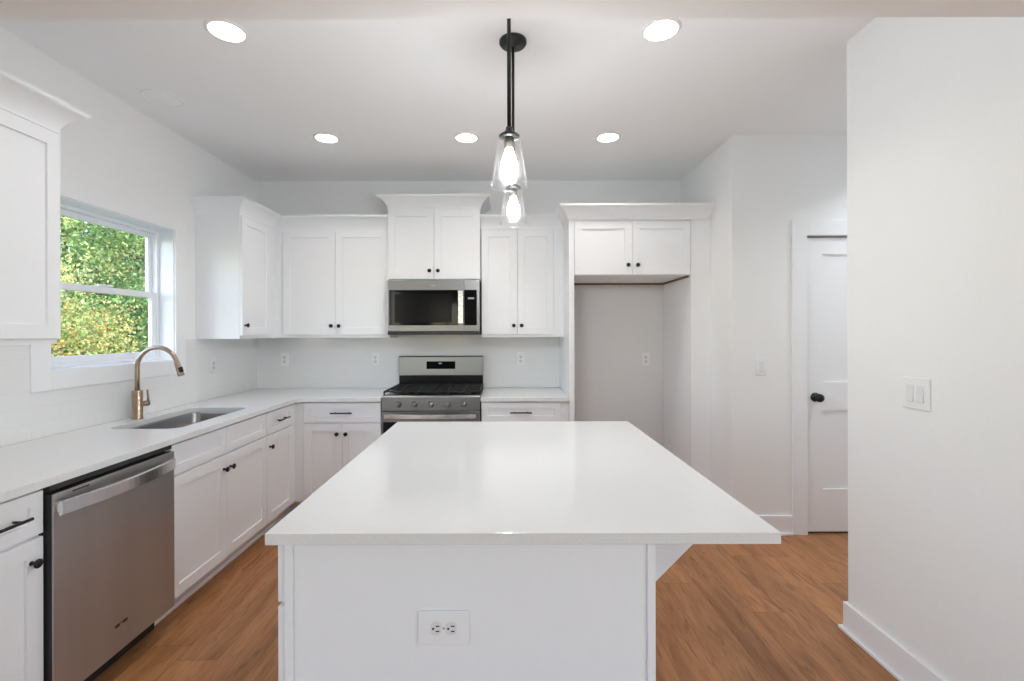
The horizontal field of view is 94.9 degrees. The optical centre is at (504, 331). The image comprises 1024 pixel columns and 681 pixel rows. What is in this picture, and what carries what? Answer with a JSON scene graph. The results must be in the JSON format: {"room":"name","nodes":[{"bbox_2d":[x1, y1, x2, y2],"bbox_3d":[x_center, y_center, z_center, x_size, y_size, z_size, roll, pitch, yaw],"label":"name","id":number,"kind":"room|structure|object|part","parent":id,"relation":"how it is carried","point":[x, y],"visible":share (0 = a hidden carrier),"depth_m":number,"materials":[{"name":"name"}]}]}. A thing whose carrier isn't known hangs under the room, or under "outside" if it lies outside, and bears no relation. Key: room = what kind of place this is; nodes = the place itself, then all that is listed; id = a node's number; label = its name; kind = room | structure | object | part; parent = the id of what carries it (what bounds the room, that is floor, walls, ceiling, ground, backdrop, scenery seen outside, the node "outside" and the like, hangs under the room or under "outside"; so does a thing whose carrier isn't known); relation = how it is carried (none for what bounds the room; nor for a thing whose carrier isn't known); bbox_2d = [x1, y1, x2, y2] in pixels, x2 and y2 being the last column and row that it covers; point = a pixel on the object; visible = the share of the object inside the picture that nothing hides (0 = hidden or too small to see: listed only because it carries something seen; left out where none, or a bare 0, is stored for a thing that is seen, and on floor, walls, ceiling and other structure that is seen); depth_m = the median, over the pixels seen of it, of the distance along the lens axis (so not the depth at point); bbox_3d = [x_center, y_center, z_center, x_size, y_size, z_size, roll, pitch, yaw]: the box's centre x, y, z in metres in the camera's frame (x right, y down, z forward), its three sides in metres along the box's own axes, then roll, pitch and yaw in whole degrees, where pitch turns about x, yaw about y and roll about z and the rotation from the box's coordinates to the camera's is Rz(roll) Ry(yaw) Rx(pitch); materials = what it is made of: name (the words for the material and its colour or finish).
{"room":"kitchen","nodes":[
{"label":"kitchen","id":0,"kind":"room"},
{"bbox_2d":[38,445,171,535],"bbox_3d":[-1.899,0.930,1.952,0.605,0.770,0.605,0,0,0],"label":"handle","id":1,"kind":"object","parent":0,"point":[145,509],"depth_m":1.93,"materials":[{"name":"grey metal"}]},
{"bbox_2d":[0,27,256,446],"bbox_3d":[-2.317,0.035,-0.150,0.166,2.783,9.100,0,0,0],"label":"wall","id":2,"kind":"structure","parent":0,"point":[122,152],"depth_m":2.75,"materials":[{"name":"paint"}]},
{"bbox_2d":[0,69,89,344],"bbox_3d":[-2.041,-0.454,1.827,0.396,1.014,0.535,0,0,0],"label":"upper cabinet","id":3,"kind":"object","parent":2,"relation":"attached to","point":[32,119],"visible":1,"depth_m":1.88,"materials":[{"name":"paint"}]},
{"bbox_3d":[-1.911,-0.407,1.788,0.020,0.872,0.452,0,0,0],"label":"door","id":4,"kind":"part","parent":3,"relation":"part of","materials":[{"name":"paint"}]},
{"bbox_3d":[-2.042,-0.905,1.827,0.396,0.110,0.535,0,0,0],"label":"crown","id":5,"kind":"part","parent":3,"relation":"part of","materials":[{"name":"paint"}]},
{"bbox_2d":[29,177,185,392],"bbox_3d":[-2.311,-0.243,2.748,0.169,1.062,1.073,0,0,0],"label":"window","id":6,"kind":"structure","parent":2,"relation":"in","point":[165,248],"depth_m":2.92,"materials":[{"name":"paint"}]},
{"bbox_3d":[-2.354,-0.047,2.748,0.024,0.430,0.821,0,0,0],"label":"sash","id":7,"kind":"part","parent":6,"relation":"part of","materials":[{"name":"plastic"}]},
{"bbox_3d":[-2.366,-0.244,2.748,0.060,0.868,0.865,0,0,0],"label":"frame","id":8,"kind":"part","parent":6,"relation":"part of","materials":[{"name":"plastic"}]},
{"bbox_3d":[-2.380,-0.441,2.748,0.022,0.430,0.821,0,0,0],"label":"sash","id":9,"kind":"part","parent":6,"relation":"part of","materials":[{"name":"plastic"}]},
{"bbox_2d":[210,358,216,373],"bbox_3d":[-2.229,0.261,3.600,0.009,0.118,0.072,0,0,0],"label":"wall outlet","id":10,"kind":"object","parent":2,"relation":"attached to","point":[212,360],"visible":1,"depth_m":3.59,"materials":[{"name":"white plastic"}]},
{"bbox_2d":[188,196,279,338],"bbox_3d":[-2.041,-0.454,3.635,0.396,1.014,0.611,0,0,0],"label":"upper cabinet","id":11,"kind":"object","parent":2,"relation":"attached to","point":[235,235],"visible":1,"depth_m":3.41,"materials":[{"name":"paint"}]},
{"bbox_3d":[-2.042,-0.905,3.635,0.396,0.110,0.611,0,0,0],"label":"crown","id":12,"kind":"part","parent":11,"relation":"part of","materials":[{"name":"paint"}]},
{"bbox_3d":[-1.911,-0.407,3.615,0.020,0.872,0.410,0,0,0],"label":"door","id":13,"kind":"part","parent":11,"relation":"part of","materials":[{"name":"paint"}]},
{"bbox_2d":[0,17,875,180],"bbox_3d":[0.671,-1.452,-0.150,6.150,0.186,9.100,0,0,0],"label":"ceiling","id":14,"kind":"structure","parent":0,"point":[396,94],"depth_m":2.63,"materials":[{"name":"paint"}]},
{"bbox_2d":[204,19,248,42],"bbox_3d":[-1.256,-1.355,2.125,0.176,0.008,0.176,0,0,0],"label":"recessed light","id":15,"kind":"object","parent":14,"relation":"in","point":[222,29],"visible":0.99,"depth_m":2.11,"materials":[{"name":"white plastic"}]},
{"bbox_2d":[313,133,339,142],"bbox_3d":[-1.250,-1.355,3.300,0.176,0.008,0.176,0,0,0],"label":"recessed light","id":16,"kind":"object","parent":14,"relation":"in","point":[322,137],"visible":1,"depth_m":3.29,"materials":[{"name":"white plastic"}]},
{"bbox_2d":[454,132,478,142],"bbox_3d":[-0.267,-1.358,3.300,0.176,0.008,0.176,0,0,0],"label":"recessed light","id":17,"kind":"object","parent":14,"relation":"in","point":[464,137],"visible":1,"depth_m":3.28,"materials":[{"name":"white plastic"}]},
{"bbox_2d":[490,18,526,191],"bbox_3d":[0.015,-0.932,1.625,0.130,0.862,0.130,0,0,0],"label":"pendant light","id":18,"kind":"object","parent":14,"relation":"hanging from","point":[509,163],"visible":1,"depth_m":1.62,"materials":[{"name":"black metal"}]},
{"bbox_3d":[0.016,-0.585,1.625,0.130,0.168,0.130,0,0,0],"label":"lamp shade","id":19,"kind":"part","parent":18,"relation":"part of","materials":[{"name":"clear glass"}]},
{"bbox_2d":[504,137,513,149],"bbox_3d":[0.016,-0.648,1.625,0.035,0.036,0.035,0,0,0],"label":"socket","id":20,"kind":"object","parent":18,"relation":"attached to","point":[508,141],"depth_m":1.61,"materials":[{"name":"silver metal"}]},
{"bbox_3d":[0.015,-1.020,1.625,0.013,0.647,0.013,0,0,34],"label":"rod","id":21,"kind":"part","parent":18,"relation":"part of","materials":[{"name":"black metal"}]},
{"bbox_3d":[0.016,-0.579,1.625,0.057,0.103,0.057,0,0,0],"label":"bulb","id":22,"kind":"part","parent":18,"relation":"part of","materials":[{"name":"white glass"}]},
{"bbox_2d":[499,32,526,226],"bbox_3d":[0.041,-0.932,2.205,0.130,0.862,0.130,0,0,0],"label":"pendant light","id":23,"kind":"object","parent":14,"relation":"hanging from","point":[518,41],"visible":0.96,"depth_m":2.19,"materials":[{"name":"black metal"}]},
{"bbox_3d":[0.040,-1.020,2.205,0.013,0.647,0.013,0,0,34],"label":"rod","id":24,"kind":"part","parent":23,"relation":"part of","materials":[{"name":"black metal"}]},
{"bbox_3d":[0.041,-0.579,2.205,0.057,0.103,0.057,0,0,0],"label":"bulb","id":25,"kind":"part","parent":23,"relation":"part of","materials":[{"name":"white glass"}]},
{"bbox_2d":[510,188,516,197],"bbox_3d":[0.041,-0.648,2.205,0.035,0.036,0.035,0,0,0],"label":"socket","id":26,"kind":"object","parent":23,"relation":"attached to","point":[513,194],"depth_m":2.19,"materials":[{"name":"silver metal"}]},
{"bbox_2d":[595,132,620,142],"bbox_3d":[0.726,-1.361,3.300,0.176,0.008,0.176,0,0,0],"label":"recessed light","id":27,"kind":"object","parent":14,"relation":"in","point":[605,137],"visible":1,"depth_m":3.29,"materials":[{"name":"white plastic"}]},
{"bbox_2d":[641,18,681,41],"bbox_3d":[0.708,-1.361,2.125,0.176,0.008,0.176,0,0,0],"label":"recessed light","id":28,"kind":"object","parent":14,"relation":"in","point":[659,29],"visible":0.97,"depth_m":2.11,"materials":[{"name":"white plastic"}]},
{"bbox_2d":[256,180,679,446],"bbox_3d":[-0.325,0.029,4.322,3.830,2.783,0.156,0,0,0],"label":"wall","id":29,"kind":"structure","parent":0,"point":[614,325],"depth_m":4.25,"materials":[{"name":"paint"}]},
{"bbox_2d":[281,353,288,365],"bbox_3d":[-1.984,0.253,4.239,0.072,0.118,0.009,0,0,0],"label":"wall outlet","id":30,"kind":"object","parent":29,"relation":"attached to","point":[284,356],"visible":1,"depth_m":4.24,"materials":[{"name":"white plastic"}]},
{"bbox_2d":[275,214,397,337],"bbox_3d":[-1.443,-0.455,4.052,0.956,1.014,0.380,0,0,0],"label":"upper cabinet","id":31,"kind":"object","parent":29,"relation":"attached to","point":[331,270],"visible":0.96,"depth_m":3.93,"materials":[{"name":"paint"}]},
{"bbox_3d":[-1.631,-0.408,3.930,0.440,0.872,0.020,0,0,0],"label":"door","id":32,"kind":"part","parent":31,"relation":"part of","materials":[{"name":"paint"}]},
{"bbox_3d":[-1.445,-0.907,3.901,0.956,0.110,0.078,0,0,0],"label":"crown","id":33,"kind":"part","parent":31,"relation":"part of","materials":[{"name":"paint"}]},
{"bbox_3d":[-1.188,-0.409,3.930,0.440,0.872,0.020,0,0,0],"label":"door","id":34,"kind":"part","parent":31,"relation":"part of","materials":[{"name":"paint"}]},
{"bbox_2d":[371,353,378,365],"bbox_3d":[-1.164,0.251,4.239,0.072,0.118,0.009,0,0,0],"label":"wall outlet","id":35,"kind":"object","parent":29,"relation":"attached to","point":[374,356],"visible":1,"depth_m":4.24,"materials":[{"name":"white plastic"}]},
{"bbox_2d":[376,193,490,281],"bbox_3d":[-0.583,-0.773,4.032,0.924,0.697,0.424,0,0,0],"label":"upper cabinet","id":36,"kind":"object","parent":29,"relation":"attached to","point":[431,236],"visible":0.94,"depth_m":3.89,"materials":[{"name":"paint"}]},
{"bbox_3d":[-0.773,-0.720,3.890,0.378,0.577,0.020,0,0,0],"label":"door","id":37,"kind":"part","parent":36,"relation":"part of","materials":[{"name":"paint"}]},
{"bbox_3d":[-0.583,-1.069,4.032,0.924,0.105,0.424,0,0,0],"label":"crown","id":38,"kind":"part","parent":36,"relation":"part of","materials":[{"name":"paint"}]},
{"bbox_2d":[387,280,481,334],"bbox_3d":[-0.581,-0.198,4.025,0.757,0.447,0.434,0,0,0],"label":"microwave","id":39,"kind":"object","parent":36,"relation":"attached to","point":[446,307],"visible":0.99,"depth_m":3.85,"materials":[{"name":"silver metal"}]},
{"bbox_3d":[-0.661,-0.195,3.849,0.570,0.290,0.002,0,0,0],"label":"door glass","id":40,"kind":"part","parent":39,"relation":"part of","materials":[{"name":"black glass"}]},
{"bbox_3d":[-0.356,-0.198,3.829,0.042,0.273,0.042,0,0,0],"label":"handle","id":41,"kind":"part","parent":39,"relation":"part of","materials":[{"name":"metal"}]},
{"bbox_3d":[-0.266,-0.212,3.861,0.128,0.420,0.022,0,0,0],"label":"control panel","id":42,"kind":"part","parent":39,"relation":"part of","materials":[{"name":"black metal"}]},
{"bbox_3d":[-0.392,-0.721,3.890,0.378,0.577,0.020,0,0,0],"label":"door","id":43,"kind":"part","parent":36,"relation":"part of","materials":[{"name":"paint"}]},
{"bbox_2d":[517,352,524,364],"bbox_3d":[0.146,0.248,4.239,0.072,0.118,0.009,0,0,0],"label":"wall outlet","id":44,"kind":"object","parent":29,"relation":"attached to","point":[520,355],"visible":1,"depth_m":4.24,"materials":[{"name":"white plastic"}]},
{"bbox_2d":[480,214,563,336],"bbox_3d":[0.149,-0.459,4.052,0.695,1.014,0.380,0,0,0],"label":"upper cabinet","id":45,"kind":"object","parent":29,"relation":"attached to","point":[522,268],"visible":1,"depth_m":3.93,"materials":[{"name":"paint"}]},
{"bbox_3d":[-0.042,-0.412,3.930,0.299,0.872,0.020,0,0,0],"label":"door","id":46,"kind":"part","parent":45,"relation":"part of","materials":[{"name":"paint"}]},
{"bbox_3d":[0.147,-0.911,3.901,0.695,0.110,0.078,0,0,0],"label":"crown","id":47,"kind":"part","parent":45,"relation":"part of","materials":[{"name":"paint"}]},
{"bbox_3d":[0.260,-0.413,3.930,0.299,0.872,0.020,0,0,0],"label":"door","id":48,"kind":"part","parent":45,"relation":"part of","materials":[{"name":"paint"}]},
{"bbox_2d":[642,353,649,365],"bbox_3d":[1.276,0.252,4.245,0.072,0.118,0.009,0,0,0],"label":"wall outlet","id":49,"kind":"object","parent":29,"relation":"attached to","point":[645,356],"visible":1,"depth_m":4.24,"materials":[{"name":"white plastic"}]},
{"bbox_2d":[93,512,897,680],"bbox_3d":[0.679,1.448,-0.150,6.150,0.060,9.100,0,0,0],"label":"floor","id":50,"kind":"structure","parent":0,"point":[725,612],"depth_m":2.28,"materials":[{"name":"brown wood"}]},
{"bbox_2d":[0,490,43,680],"bbox_3d":[-1.902,0.983,1.488,0.664,0.884,0.307,0,0,0],"label":"base cabinet","id":51,"kind":"object","parent":50,"relation":"on","point":[21,517],"visible":0.98,"depth_m":1.57,"materials":[{"name":"paint"}]},
{"bbox_3d":[-1.590,0.626,1.488,0.038,0.011,0.165,0,0,0],"label":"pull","id":52,"kind":"part","parent":51,"relation":"part of","materials":[{"name":"black metal"}]},
{"bbox_3d":[-1.618,0.626,1.488,0.020,0.148,0.302,0,0,0],"label":"drawer","id":53,"kind":"part","parent":51,"relation":"part of","materials":[{"name":"paint"}]},
{"bbox_3d":[-1.593,0.788,1.597,0.031,0.031,0.031,0,0,0],"label":"knob","id":54,"kind":"part","parent":51,"relation":"part of","materials":[{"name":"black metal"}]},
{"bbox_2d":[38,445,175,680],"bbox_3d":[-1.863,0.985,1.952,0.677,0.880,0.607,0,0,0],"label":"dishwasher","id":55,"kind":"object","parent":50,"relation":"on","point":[108,533],"visible":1,"depth_m":1.86,"materials":[{"name":"grey metal"}]},
{"bbox_3d":[-1.554,0.623,1.938,0.058,0.050,0.568,0,0,0],"label":"handle","id":56,"kind":"part","parent":55,"relation":"part of","materials":[{"name":"metal"}]},
{"bbox_3d":[-1.685,1.371,1.952,0.010,0.108,0.605,0,0,0],"label":"toe panel","id":57,"kind":"part","parent":55,"relation":"part of","materials":[{"name":"grey metal"}]},
{"bbox_2d":[154,412,266,625],"bbox_3d":[-1.906,0.983,2.721,0.658,0.884,0.918,0,0,0],"label":"base cabinet","id":58,"kind":"object","parent":50,"relation":"on","point":[220,475],"visible":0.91,"depth_m":2.64,"materials":[{"name":"paint"}]},
{"bbox_2d":[0,388,388,502],"bbox_3d":[-1.590,0.525,2.781,1.282,0.030,2.923,0,0,0],"label":"countertop","id":59,"kind":"structure","parent":58,"relation":"on","point":[26,467],"depth_m":2.25,"materials":[{"name":"stone"}]},
{"bbox_2d":[131,345,184,419],"bbox_3d":[-2.031,0.296,2.771,0.309,0.430,0.091,0,0,0],"label":"faucet","id":60,"kind":"object","parent":59,"relation":"on","point":[137,403],"visible":1,"depth_m":2.75,"materials":[{"name":"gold metal"}]},
{"bbox_3d":[-2.133,0.427,2.793,0.031,0.030,0.037,0,0,29],"label":"handle","id":61,"kind":"part","parent":60,"relation":"part of","materials":[{"name":"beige metal"}]},
{"bbox_3d":[-2.039,0.214,2.757,0.257,0.265,0.025,0,0,0],"label":"spout","id":62,"kind":"part","parent":60,"relation":"part of","materials":[{"name":"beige metal"}]},
{"bbox_2d":[129,412,228,428],"bbox_3d":[-1.908,0.650,2.820,0.404,0.217,0.724,0,0,0],"label":"sink","id":63,"kind":"object","parent":59,"relation":"in","point":[187,419],"visible":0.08,"depth_m":3.04,"materials":[{"name":"metal"}]},
{"bbox_3d":[-1.618,0.626,2.492,0.020,0.148,0.455,0,0,0],"label":"drawer","id":64,"kind":"part","parent":58,"relation":"part of","materials":[{"name":"paint"}]},
{"bbox_3d":[-1.617,1.009,2.492,0.020,0.594,0.455,0,0,0],"label":"door","id":65,"kind":"part","parent":58,"relation":"part of","materials":[{"name":"paint"}]},
{"bbox_3d":[-1.617,1.009,2.950,0.020,0.594,0.455,0,0,0],"label":"door","id":66,"kind":"part","parent":58,"relation":"part of","materials":[{"name":"paint"}]},
{"bbox_3d":[-1.618,0.626,2.950,0.020,0.148,0.455,0,0,0],"label":"drawer","id":67,"kind":"part","parent":58,"relation":"part of","materials":[{"name":"paint"}]},
{"bbox_2d":[253,403,294,541],"bbox_3d":[-1.902,0.983,3.453,0.664,0.884,0.540,0,0,0],"label":"base cabinet","id":68,"kind":"object","parent":50,"relation":"on","point":[280,423],"visible":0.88,"depth_m":3.39,"materials":[{"name":"paint"}]},
{"bbox_3d":[-1.618,0.626,3.376,0.020,0.148,0.380,0,0,0],"label":"drawer","id":69,"kind":"part","parent":68,"relation":"part of","materials":[{"name":"paint"}]},
{"bbox_3d":[-1.617,1.009,3.376,0.020,0.594,0.380,0,0,0],"label":"door","id":70,"kind":"part","parent":68,"relation":"part of","materials":[{"name":"paint"}]},
{"bbox_2d":[290,401,381,511],"bbox_3d":[-1.324,0.982,3.915,0.749,0.884,0.664,0,0,0],"label":"base cabinet","id":71,"kind":"object","parent":50,"relation":"on","point":[328,435],"visible":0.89,"depth_m":3.63,"materials":[{"name":"paint"}]},
{"bbox_3d":[-1.399,1.009,3.630,0.296,0.594,0.020,0,0,0],"label":"door","id":72,"kind":"part","parent":71,"relation":"part of","materials":[{"name":"paint"}]},
{"bbox_3d":[-1.250,0.625,3.630,0.595,0.148,0.020,0,0,0],"label":"drawer","id":73,"kind":"part","parent":71,"relation":"part of","materials":[{"name":"paint"}]},
{"bbox_3d":[-1.100,1.008,3.630,0.296,0.594,0.020,0,0,0],"label":"door","id":74,"kind":"part","parent":71,"relation":"part of","materials":[{"name":"paint"}]},
{"bbox_2d":[382,356,482,433],"bbox_3d":[-0.566,0.820,3.892,0.756,1.203,0.692,0,0,0],"label":"range","id":75,"kind":"object","parent":50,"relation":"on","point":[429,388],"visible":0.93,"depth_m":3.79,"materials":[{"name":"grey metal"}]},
{"bbox_3d":[-0.816,0.560,3.590,0.048,0.048,0.040,0,0,0],"label":"knob","id":76,"kind":"part","parent":75,"relation":"part of","materials":[{"name":"silver metal"}]},
{"bbox_3d":[-0.690,0.560,3.590,0.048,0.048,0.040,0,0,0],"label":"knob","id":77,"kind":"part","parent":75,"relation":"part of","materials":[{"name":"silver metal"}]},
{"bbox_3d":[-0.566,0.645,3.578,0.699,0.037,0.064,0,0,0],"label":"handle","id":78,"kind":"part","parent":75,"relation":"part of","materials":[{"name":"metal"}]},
{"bbox_3d":[-0.566,0.939,3.624,0.756,0.646,0.029,0,0,0],"label":"oven door","id":79,"kind":"part","parent":75,"relation":"part of","materials":[{"name":"silver metal"}]},
{"bbox_3d":[-0.567,0.552,3.632,0.756,0.115,0.044,0,0,0],"label":"control panel","id":80,"kind":"part","parent":75,"relation":"part of","materials":[{"name":"silver metal"}]},
{"bbox_3d":[-0.565,0.559,3.590,0.048,0.048,0.040,0,0,0],"label":"knob","id":81,"kind":"part","parent":75,"relation":"part of","materials":[{"name":"silver metal"}]},
{"bbox_2d":[386,388,482,396],"bbox_3d":[-0.567,0.511,3.913,0.756,0.020,0.515,0,0,0],"label":"cooktop","id":82,"kind":"object","parent":75,"relation":"in","point":[394,393],"depth_m":3.78,"materials":[{"name":"black metal"}]},
{"bbox_3d":[-0.567,0.300,4.194,0.256,0.067,0.013,0,0,0],"label":"clock panel","id":83,"kind":"part","parent":75,"relation":"part of","materials":[{"name":"black glass"}]},
{"bbox_3d":[-0.439,0.559,3.590,0.048,0.048,0.040,0,0,0],"label":"knob","id":84,"kind":"part","parent":75,"relation":"part of","materials":[{"name":"silver metal"}]},
{"bbox_3d":[-0.314,0.559,3.590,0.048,0.048,0.040,0,0,0],"label":"knob","id":85,"kind":"part","parent":75,"relation":"part of","materials":[{"name":"silver metal"}]},
{"bbox_2d":[278,544,691,680],"bbox_3d":[0.007,0.978,1.911,1.258,0.884,1.409,0,0,0],"label":"base cabinet","id":86,"kind":"object","parent":50,"relation":"on","point":[563,612],"visible":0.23,"depth_m":1.21,"materials":[{"name":"paint"}]},
{"bbox_3d":[-0.576,0.624,1.446,0.020,0.148,0.465,0,0,0],"label":"drawer","id":87,"kind":"part","parent":86,"relation":"part of","materials":[{"name":"paint"}]},
{"bbox_3d":[-0.575,1.007,1.446,0.020,0.594,0.465,0,0,0],"label":"door","id":88,"kind":"part","parent":86,"relation":"part of","materials":[{"name":"paint"}]},
{"bbox_2d":[418,610,469,644],"bbox_3d":[-0.156,0.761,1.207,0.132,0.088,0.009,0,0,0],"label":"wall outlet","id":89,"kind":"object","parent":86,"relation":"attached to","point":[435,627],"visible":1,"depth_m":1.21,"materials":[{"name":"white plastic"}]},
{"bbox_2d":[431,622,440,635],"bbox_3d":[-0.175,0.761,1.205,0.028,0.034,0.003,0,0,0],"label":"receptacle","id":90,"kind":"object","parent":89,"relation":"attached to","point":[435,626],"depth_m":1.20,"materials":[{"name":"grey plastic"}]},
{"bbox_2d":[446,622,456,635],"bbox_3d":[-0.136,0.761,1.205,0.028,0.034,0.003,0,0,0],"label":"receptacle","id":91,"kind":"object","parent":89,"relation":"attached to","point":[451,627],"depth_m":1.20,"materials":[{"name":"grey plastic"}]},
{"bbox_2d":[265,421,780,544],"bbox_3d":[0.046,0.521,1.913,1.298,0.030,1.465,0,0,0],"label":"countertop","id":92,"kind":"structure","parent":86,"relation":"on","point":[500,482],"depth_m":1.47,"materials":[{"name":"stone"}]},
{"bbox_3d":[0.379,0.977,1.911,0.020,0.884,1.409,0,0,0],"label":"panel","id":93,"kind":"part","parent":86,"relation":"part of","materials":[{"name":"paint"}]},
{"bbox_2d":[481,401,568,421],"bbox_3d":[0.160,0.978,3.915,0.676,0.884,0.664,0,0,0],"label":"base cabinet","id":94,"kind":"object","parent":50,"relation":"on","point":[491,411],"visible":0.09,"depth_m":3.62,"materials":[{"name":"paint"}]},
{"bbox_3d":[0.126,0.622,3.602,0.165,0.011,0.038,0,0,0],"label":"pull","id":95,"kind":"part","parent":94,"relation":"part of","materials":[{"name":"black metal"}]},
{"bbox_2d":[480,387,568,401],"bbox_3d":[0.157,0.521,3.921,0.682,0.030,0.643,0,0,0],"label":"countertop","id":96,"kind":"structure","parent":94,"relation":"on","point":[533,393],"depth_m":3.77,"materials":[{"name":"stone"}]},
{"bbox_2d":[555,203,714,480],"bbox_3d":[1.005,0.224,3.894,1.170,2.386,0.704,0,0,0],"label":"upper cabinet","id":97,"kind":"object","parent":50,"relation":"on","point":[664,244],"visible":0.98,"depth_m":3.62,"materials":[{"name":"paint"}]},
{"bbox_3d":[0.518,0.275,3.931,0.040,2.288,0.622,0,0,0],"label":"panel","id":98,"kind":"part","parent":97,"relation":"part of","materials":[{"name":"paint"}]},
{"bbox_3d":[0.761,-0.644,3.630,0.446,0.412,0.020,0,0,0],"label":"door","id":99,"kind":"part","parent":97,"relation":"part of","materials":[{"name":"paint"}]},
{"bbox_3d":[1.002,-0.914,3.741,1.170,0.110,0.398,0,0,0],"label":"crown","id":100,"kind":"part","parent":97,"relation":"part of","materials":[{"name":"paint"}]},
{"bbox_3d":[1.209,-0.645,3.630,0.446,0.412,0.020,0,0,0],"label":"door","id":101,"kind":"part","parent":97,"relation":"part of","materials":[{"name":"paint"}]},
{"bbox_3d":[1.514,0.272,3.934,0.152,2.288,0.624,0,0,0],"label":"panel","id":102,"kind":"part","parent":97,"relation":"part of","materials":[{"name":"paint"}]},
{"bbox_2d":[680,144,722,489],"bbox_3d":[1.660,0.024,3.910,0.140,2.783,0.980,0,0,0],"label":"wall","id":103,"kind":"structure","parent":0,"point":[703,183],"depth_m":3.53,"materials":[{"name":"paint"}]},
{"bbox_2d":[723,135,846,514],"bbox_3d":[2.670,0.021,3.350,2.160,2.783,0.140,0,0,0],"label":"wall","id":104,"kind":"structure","parent":0,"point":[770,182],"depth_m":3.28,"materials":[{"name":"paint"}]},
{"bbox_2d":[756,357,766,374],"bbox_3d":[1.791,0.243,3.274,0.073,0.124,0.012,0,0,0],"label":"light switch","id":105,"kind":"object","parent":104,"relation":"attached to","point":[761,362],"visible":1,"depth_m":3.27,"materials":[{"name":"white plastic"}]},
{"bbox_2d":[758,515,793,535],"bbox_3d":[1.799,1.348,3.265,0.410,0.135,0.030,0,0,0],"label":"baseboard","id":106,"kind":"structure","parent":104,"relation":"attached to","point":[782,523],"depth_m":3.27,"materials":[{"name":"paint"}]},
{"bbox_3d":[1.799,1.406,3.257,0.410,0.018,0.015,0,0,0],"label":"shoe moulding","id":107,"kind":"part","parent":106,"relation":"part of","materials":[{"name":"paint"}]},
{"bbox_2d":[791,220,847,534],"bbox_3d":[2.486,0.319,3.316,0.970,2.188,0.188,0,0,0],"label":"door","id":108,"kind":"structure","parent":104,"relation":"in","point":[819,343],"depth_m":3.29,"materials":[{"name":"paint"}]},
{"bbox_3d":[2.173,0.459,3.257,0.064,0.064,0.070,0,0,0],"label":"knob","id":109,"kind":"part","parent":108,"relation":"part of","materials":[{"name":"black metal"}]},
{"bbox_2d":[847,17,1023,680],"bbox_3d":[2.685,0.021,1.610,2.130,2.783,1.220,0,0,0],"label":"wall","id":110,"kind":"structure","parent":0,"point":[935,105],"depth_m":1.76,"materials":[{"name":"paint"}]},
{"bbox_2d":[0,0,1023,19],"bbox_3d":[-0.243,-1.054,1.060,4.000,0.617,0.120,0,0,0],"label":"ceiling beam","id":111,"kind":"structure","parent":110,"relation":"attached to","point":[9,9],"depth_m":1.09,"materials":[{"name":"paint"}]},
{"bbox_2d":[838,601,945,680],"bbox_3d":[2.599,1.345,1.625,2.010,0.135,1.250,0,0,0],"label":"baseboard","id":112,"kind":"structure","parent":110,"relation":"attached to","point":[890,654],"depth_m":1.99,"materials":[{"name":"paint"}]},
{"bbox_3d":[2.599,1.404,1.625,2.010,0.018,1.250,0,0,0],"label":"shoe moulding","id":113,"kind":"part","parent":112,"relation":"part of","materials":[{"name":"paint"}]},
{"bbox_2d":[902,376,930,411],"bbox_3d":[1.615,0.244,1.848,0.012,0.124,0.127,0,0,0],"label":"light switch","id":114,"kind":"object","parent":110,"relation":"attached to","point":[916,392],"visible":1,"depth_m":1.84,"materials":[{"name":"white plastic"}]},
{"label":"outside","id":115,"kind":"structure","parent":0,"visible":0},
{"bbox_3d":[0.005,1.970,0.000,80.000,0.100,80.000,0,0,0],"label":"ground","id":116,"kind":"structure","parent":115,"visible":0},
{"bbox_2d":[58,222,82,342],"bbox_3d":[-11.444,-1.014,9.287,4.526,5.974,4.774,0,0,39],"label":"tree","id":117,"kind":"object","parent":116,"relation":"on","point":[64,248],"visible":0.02,"depth_m":10.54,"materials":[{"name":"green plant"}]},
{"bbox_2d":[51,249,147,356],"bbox_3d":[-7.514,0.171,7.550,3.416,3.586,3.307,0,0,-45],"label":"tree","id":118,"kind":"object","parent":116,"relation":"on","point":[81,337],"visible":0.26,"depth_m":7.71,"materials":[{"name":"green plant"}]},
{"bbox_2d":[51,215,147,356],"bbox_3d":[-14.680,-2.479,15.728,9.842,8.921,9.751,0,0,19],"label":"tree","id":119,"kind":"object","parent":116,"relation":"on","point":[62,220],"visible":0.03,"depth_m":14.05,"materials":[{"name":"green plant"}]},
{"bbox_2d":[60,217,147,354],"bbox_3d":[-8.468,-1.065,11.791,4.560,6.060,4.594,0,0,-20],"label":"tree","id":120,"kind":"object","parent":116,"relation":"on","point":[84,242],"visible":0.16,"depth_m":10.39,"materials":[{"name":"green plant"}]}
]}

